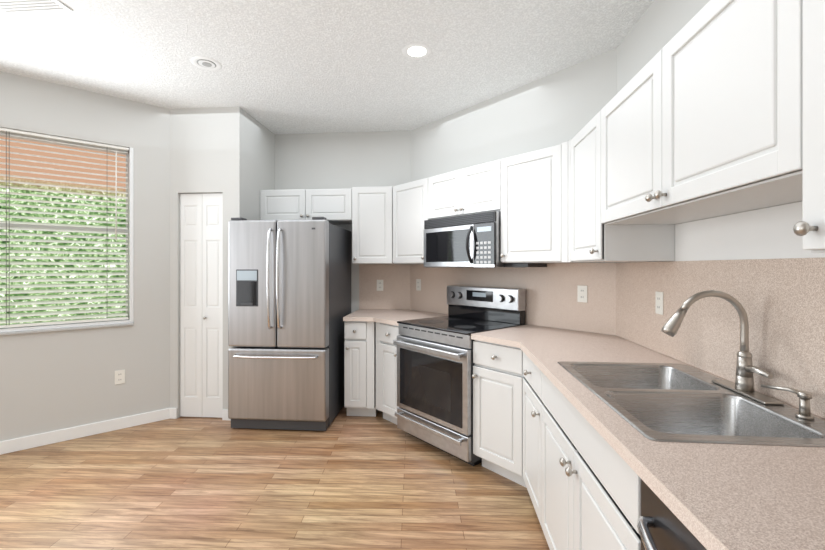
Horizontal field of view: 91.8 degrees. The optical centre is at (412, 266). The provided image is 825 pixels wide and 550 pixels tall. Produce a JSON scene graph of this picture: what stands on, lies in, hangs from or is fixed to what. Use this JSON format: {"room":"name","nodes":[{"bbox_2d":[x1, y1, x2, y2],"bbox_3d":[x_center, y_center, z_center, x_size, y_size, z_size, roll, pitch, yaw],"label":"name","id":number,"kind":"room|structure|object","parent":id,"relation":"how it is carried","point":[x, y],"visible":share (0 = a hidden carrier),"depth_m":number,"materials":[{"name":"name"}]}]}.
{"room":"kitchen","nodes":[
{"label":"kitchen","id":0,"kind":"room"},
{"bbox_2d":[0,71,169,440],"bbox_3d":[-3.286,-0.030,2.733,3.100,2.770,0.150,0,0,-40],"label":"wall","id":1,"kind":"structure","parent":0,"point":[54,381],"depth_m":3.27,"materials":[{"name":"grey paint"}]},
{"bbox_2d":[0,132,133,335],"bbox_3d":[-3.190,-0.260,2.798,2.028,1.508,0.168,0,0,-40],"label":"window","id":2,"kind":"structure","parent":1,"relation":"in","point":[2,142],"depth_m":3.22,"materials":[{"name":"clear glass"}]},
{"bbox_2d":[0,128,128,327],"bbox_3d":[-3.179,-0.283,2.765,1.992,1.457,0.068,0,0,-40],"label":"window blinds","id":3,"kind":"object","parent":2,"relation":"attached to","point":[11,132],"visible":0.94,"depth_m":3.13,"materials":[{"name":"white plastic"}]},
{"bbox_2d":[115,369,124,384],"bbox_3d":[-2.446,0.920,3.345,0.070,0.115,0.007,0,0,-40],"label":"outlet","id":4,"kind":"object","parent":1,"relation":"attached to","point":[119,376],"visible":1,"depth_m":3.34,"materials":[{"name":"white plastic"}]},
{"bbox_2d":[0,408,169,454],"bbox_3d":[-3.232,1.308,2.671,2.800,0.095,0.014,0,0,-40],"label":"baseboard","id":5,"kind":"structure","parent":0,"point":[35,440],"depth_m":3.17,"materials":[{"name":"white wood"}]},
{"bbox_2d":[170,107,247,417],"bbox_3d":[-1.919,-0.030,3.639,0.795,2.770,0.150,0,0,5],"label":"wall","id":6,"kind":"structure","parent":0,"point":[208,150],"depth_m":3.56,"materials":[{"name":"grey paint"}]},
{"bbox_2d":[170,408,230,420],"bbox_3d":[-1.843,1.308,3.551,0.659,0.095,0.014,0,0,5],"label":"baseboard","id":7,"kind":"structure","parent":6,"relation":"attached to","point":[173,413],"depth_m":3.57,"materials":[{"name":"white wood"}]},
{"bbox_2d":[180,193,222,417],"bbox_3d":[-1.890,0.343,3.591,0.414,2.013,0.066,0,0,5],"label":"pantry door","id":8,"kind":"structure","parent":6,"relation":"in","point":[201,304],"depth_m":3.59,"materials":[{"name":"white wood"}]},
{"bbox_2d":[248,114,274,219],"bbox_3d":[-1.562,-0.030,4.057,0.150,2.770,0.740,0,0,5],"label":"wall","id":9,"kind":"structure","parent":0,"point":[261,156],"depth_m":3.90,"materials":[{"name":"grey paint"}]},
{"bbox_2d":[0,406,549,549],"bbox_3d":[-1.589,1.405,0.950,6.140,0.100,7.240,0,0,5],"label":"floor","id":10,"kind":"structure","parent":0,"point":[343,481],"depth_m":2.39,"materials":[{"name":"laminate"}]},
{"bbox_2d":[228,217,350,430],"bbox_3d":[-1.084,0.472,3.694,0.830,1.765,0.988,0,0,5],"label":"fridge","id":11,"kind":"object","parent":10,"relation":"on","point":[289,295],"visible":0.96,"depth_m":3.28,"materials":[{"name":"grey metal"}]},
{"bbox_2d":[344,321,378,416],"bbox_3d":[-0.449,0.917,3.842,0.268,0.875,0.686,0,0,5],"label":"base cabinet","id":12,"kind":"object","parent":10,"relation":"on","point":[360,368],"visible":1,"depth_m":3.55,"materials":[{"name":"white wood"}]},
{"bbox_2d":[376,322,399,424],"bbox_3d":[0.053,0.917,3.569,0.664,0.876,0.664,0,0,5],"label":"base cabinet","id":13,"kind":"object","parent":10,"relation":"on","point":[386,351],"depth_m":3.39,"materials":[{"name":"white wood"}]},
{"bbox_2d":[343,309,448,320],"bbox_3d":[-0.091,0.461,3.814,0.995,0.035,0.689,0,0,5],"label":"countertop","id":14,"kind":"structure","parent":13,"relation":"on","point":[358,315],"depth_m":3.73,"materials":[{"name":"laminate"}]},
{"bbox_2d":[363,317,430,325],"bbox_3d":[0.004,0.461,3.343,0.730,0.035,0.235,0,0,5],"label":"countertop","id":15,"kind":"structure","parent":13,"relation":"on","point":[386,320],"depth_m":3.44,"materials":[{"name":"laminate"}]},
{"bbox_2d":[393,285,525,465],"bbox_3d":[0.348,0.760,3.121,0.722,1.190,0.760,0,0,-40],"label":"stove","id":16,"kind":"object","parent":10,"relation":"on","point":[435,364],"visible":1,"depth_m":2.95,"materials":[{"name":"grey metal"}]},
{"bbox_2d":[472,340,526,487],"bbox_3d":[0.772,0.917,2.725,0.727,0.876,0.727,0,0,5],"label":"base cabinet","id":17,"kind":"object","parent":10,"relation":"on","point":[497,376],"depth_m":2.51,"materials":[{"name":"white wood"}]},
{"bbox_2d":[471,328,522,346],"bbox_3d":[0.522,0.461,2.740,0.254,0.035,0.741,0,0,5],"label":"countertop","id":18,"kind":"structure","parent":17,"relation":"on","point":[504,336],"depth_m":2.56,"materials":[{"name":"laminate"}]},
{"bbox_2d":[523,352,640,549],"bbox_3d":[0.952,0.917,2.080,0.647,0.876,0.518,0,0,5],"label":"base cabinet","id":19,"kind":"object","parent":10,"relation":"on","point":[582,479],"visible":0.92,"depth_m":1.82,"materials":[{"name":"white wood"}]},
{"bbox_2d":[507,325,824,549],"bbox_3d":[0.869,0.461,1.221,0.681,0.035,3.713,0,0,5],"label":"countertop","id":20,"kind":"structure","parent":19,"relation":"on","point":[713,496],"depth_m":0.88,"materials":[{"name":"laminate"}]},
{"bbox_2d":[359,201,824,418],"bbox_3d":[0.250,0.119,1.770,2.001,0.645,4.709,0,0,5],"label":"backsplash","id":21,"kind":"structure","parent":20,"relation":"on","point":[773,292],"depth_m":1.71,"materials":[{"name":"laminate"}]},
{"bbox_2d":[377,280,382,290],"bbox_3d":[-0.339,0.190,4.170,0.070,0.115,0.007,0,0,5],"label":"electrical outlet","id":22,"kind":"object","parent":21,"relation":"attached to","point":[379,285],"visible":1,"depth_m":4.17,"materials":[{"name":"white plastic"}]},
{"bbox_2d":[416,279,420,290],"bbox_3d":[0.061,0.180,4.045,0.007,0.115,0.070,0,0,-40],"label":"electrical outlet","id":23,"kind":"object","parent":21,"relation":"attached to","point":[418,284],"visible":1,"depth_m":4.04,"materials":[{"name":"white plastic"}]},
{"bbox_2d":[577,285,586,302],"bbox_3d":[1.167,0.185,2.748,0.007,0.115,0.070,0,0,-40],"label":"electrical outlet","id":24,"kind":"object","parent":21,"relation":"attached to","point":[581,293],"visible":1,"depth_m":2.75,"materials":[{"name":"white plastic"}]},
{"bbox_2d":[655,291,662,314],"bbox_3d":[1.268,0.185,2.055,0.007,0.115,0.070,0,0,5],"label":"electrical outlet","id":25,"kind":"object","parent":21,"relation":"attached to","point":[658,302],"visible":1,"depth_m":2.05,"materials":[{"name":"white plastic"}]},
{"bbox_2d":[557,361,824,446],"bbox_3d":[0.921,0.538,1.421,0.570,0.197,0.860,0,0,5],"label":"sink","id":26,"kind":"object","parent":20,"relation":"in","point":[667,402],"visible":0.62,"depth_m":1.40,"materials":[{"name":"metal"}]},
{"bbox_2d":[761,384,813,419],"bbox_3d":[1.128,0.400,1.203,0.079,0.078,0.107,0,0,5],"label":"soap dispenser","id":27,"kind":"object","parent":26,"relation":"on","point":[805,397],"visible":1,"depth_m":1.16,"materials":[{"name":"silver metal"}]},
{"bbox_2d":[661,290,783,404],"bbox_3d":[1.041,0.260,1.412,0.306,0.357,0.260,0,0,5],"label":"faucet","id":28,"kind":"object","parent":20,"relation":"on","point":[746,369],"visible":1,"depth_m":1.40,"materials":[{"name":"silver metal"}]},
{"bbox_2d":[637,479,706,549],"bbox_3d":[0.784,0.915,0.624,0.697,0.856,0.594,0,0,5],"label":"dishwasher","id":29,"kind":"object","parent":10,"relation":"on","point":[660,525],"visible":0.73,"depth_m":0.84,"materials":[{"name":"grey metal"}]},
{"bbox_2d":[0,0,653,133],"bbox_3d":[-1.589,-1.465,0.950,6.140,0.100,7.240,0,0,5],"label":"ceiling","id":30,"kind":"structure","parent":0,"point":[312,66],"depth_m":2.63,"materials":[{"name":"white paint"}]},
{"bbox_2d":[0,0,72,14],"bbox_3d":[-2.079,-1.407,2.102,0.400,0.015,0.240,0,0,5],"label":"ceiling vent","id":31,"kind":"object","parent":30,"relation":"in","point":[14,7],"visible":1,"depth_m":2.16,"materials":[{"name":"white"}]},
{"bbox_2d":[191,56,221,70],"bbox_3d":[-1.433,-1.409,2.783,0.196,0.011,0.196,0,0,5],"label":"recessed light","id":32,"kind":"object","parent":30,"relation":"in","point":[207,63],"visible":1,"depth_m":2.77,"materials":[{"name":"white"}]},
{"bbox_2d":[402,43,431,58],"bbox_3d":[0.029,-1.411,2.626,0.196,0.006,0.196,0,0,5],"label":"recessed light","id":33,"kind":"object","parent":30,"relation":"in","point":[416,51],"visible":1,"depth_m":2.62,"materials":[{"name":"white"}]},
{"bbox_2d":[275,131,410,312],"bbox_3d":[-0.738,-0.030,4.287,1.755,2.770,0.150,0,0,5],"label":"wall","id":34,"kind":"structure","parent":0,"point":[335,160],"depth_m":4.21,"materials":[{"name":"grey paint"}]},
{"bbox_2d":[260,188,351,223],"bbox_3d":[-1.026,-0.606,4.058,0.913,0.310,0.347,0,0,5],"label":"upper cabinet","id":35,"kind":"object","parent":34,"relation":"attached to","point":[335,205],"depth_m":3.89,"materials":[{"name":"white wood"}]},
{"bbox_2d":[348,186,393,263],"bbox_3d":[-0.375,-0.403,4.006,0.391,0.745,0.347,0,0,5],"label":"upper cabinet","id":36,"kind":"object","parent":34,"relation":"attached to","point":[366,213],"depth_m":3.84,"materials":[{"name":"white wood"}]},
{"bbox_2d":[411,48,616,334],"bbox_3d":[0.708,-0.030,3.417,0.150,2.770,2.365,0,0,-40],"label":"wall","id":37,"kind":"structure","parent":0,"point":[561,106],"depth_m":3.15,"materials":[{"name":"grey paint"}]},
{"bbox_2d":[393,178,424,263],"bbox_3d":[0.104,-0.403,3.741,0.593,0.745,0.594,0,0,5],"label":"upper cabinet","id":38,"kind":"object","parent":37,"relation":"attached to","point":[408,198],"depth_m":3.63,"materials":[{"name":"white wood"}]},
{"bbox_2d":[425,160,496,219],"bbox_3d":[0.513,-0.589,3.261,0.780,0.373,0.781,0,0,5],"label":"upper cabinet","id":39,"kind":"object","parent":37,"relation":"attached to","point":[470,190],"depth_m":3.13,"materials":[{"name":"white wood"}]},
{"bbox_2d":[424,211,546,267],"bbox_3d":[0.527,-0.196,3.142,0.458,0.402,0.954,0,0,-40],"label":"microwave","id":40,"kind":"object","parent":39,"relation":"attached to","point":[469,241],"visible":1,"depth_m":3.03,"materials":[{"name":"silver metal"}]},
{"bbox_2d":[497,146,552,262],"bbox_3d":[0.912,-0.403,2.792,0.574,0.745,0.574,0,0,5],"label":"upper cabinet","id":41,"kind":"object","parent":37,"relation":"attached to","point":[525,195],"depth_m":2.69,"materials":[{"name":"white wood"}]},
{"bbox_2d":[553,141,593,262],"bbox_3d":[1.056,-0.403,2.598,0.317,0.745,0.275,0,0,5],"label":"upper cabinet","id":42,"kind":"object","parent":37,"relation":"attached to","point":[560,152],"depth_m":2.50,"materials":[{"name":"white wood"}]},
{"bbox_2d":[617,0,824,262],"bbox_3d":[1.188,-0.030,-0.005,0.150,2.770,5.480,0,0,5],"label":"wall","id":43,"kind":"structure","parent":0,"point":[657,28],"depth_m":2.15,"materials":[{"name":"grey paint"}]},
{"bbox_2d":[568,107,674,261],"bbox_3d":[1.109,-0.403,2.165,0.347,0.745,0.572,0,0,5],"label":"upper cabinet","id":44,"kind":"object","parent":43,"relation":"attached to","point":[588,239],"depth_m":2.03,"materials":[{"name":"white wood"}]},
{"bbox_2d":[604,0,799,227],"bbox_3d":[1.048,-0.491,1.391,0.347,0.570,1.100,0,0,5],"label":"upper cabinet","id":45,"kind":"object","parent":43,"relation":"attached to","point":[712,108],"depth_m":1.17,"materials":[{"name":"white wood"}]},
{"bbox_2d":[764,0,824,252],"bbox_3d":[0.980,-0.403,0.543,0.347,0.745,0.720,0,0,5],"label":"upper cabinet","id":46,"kind":"object","parent":43,"relation":"attached to","point":[809,187],"depth_m":0.83,"materials":[{"name":"white wood"}]}
]}

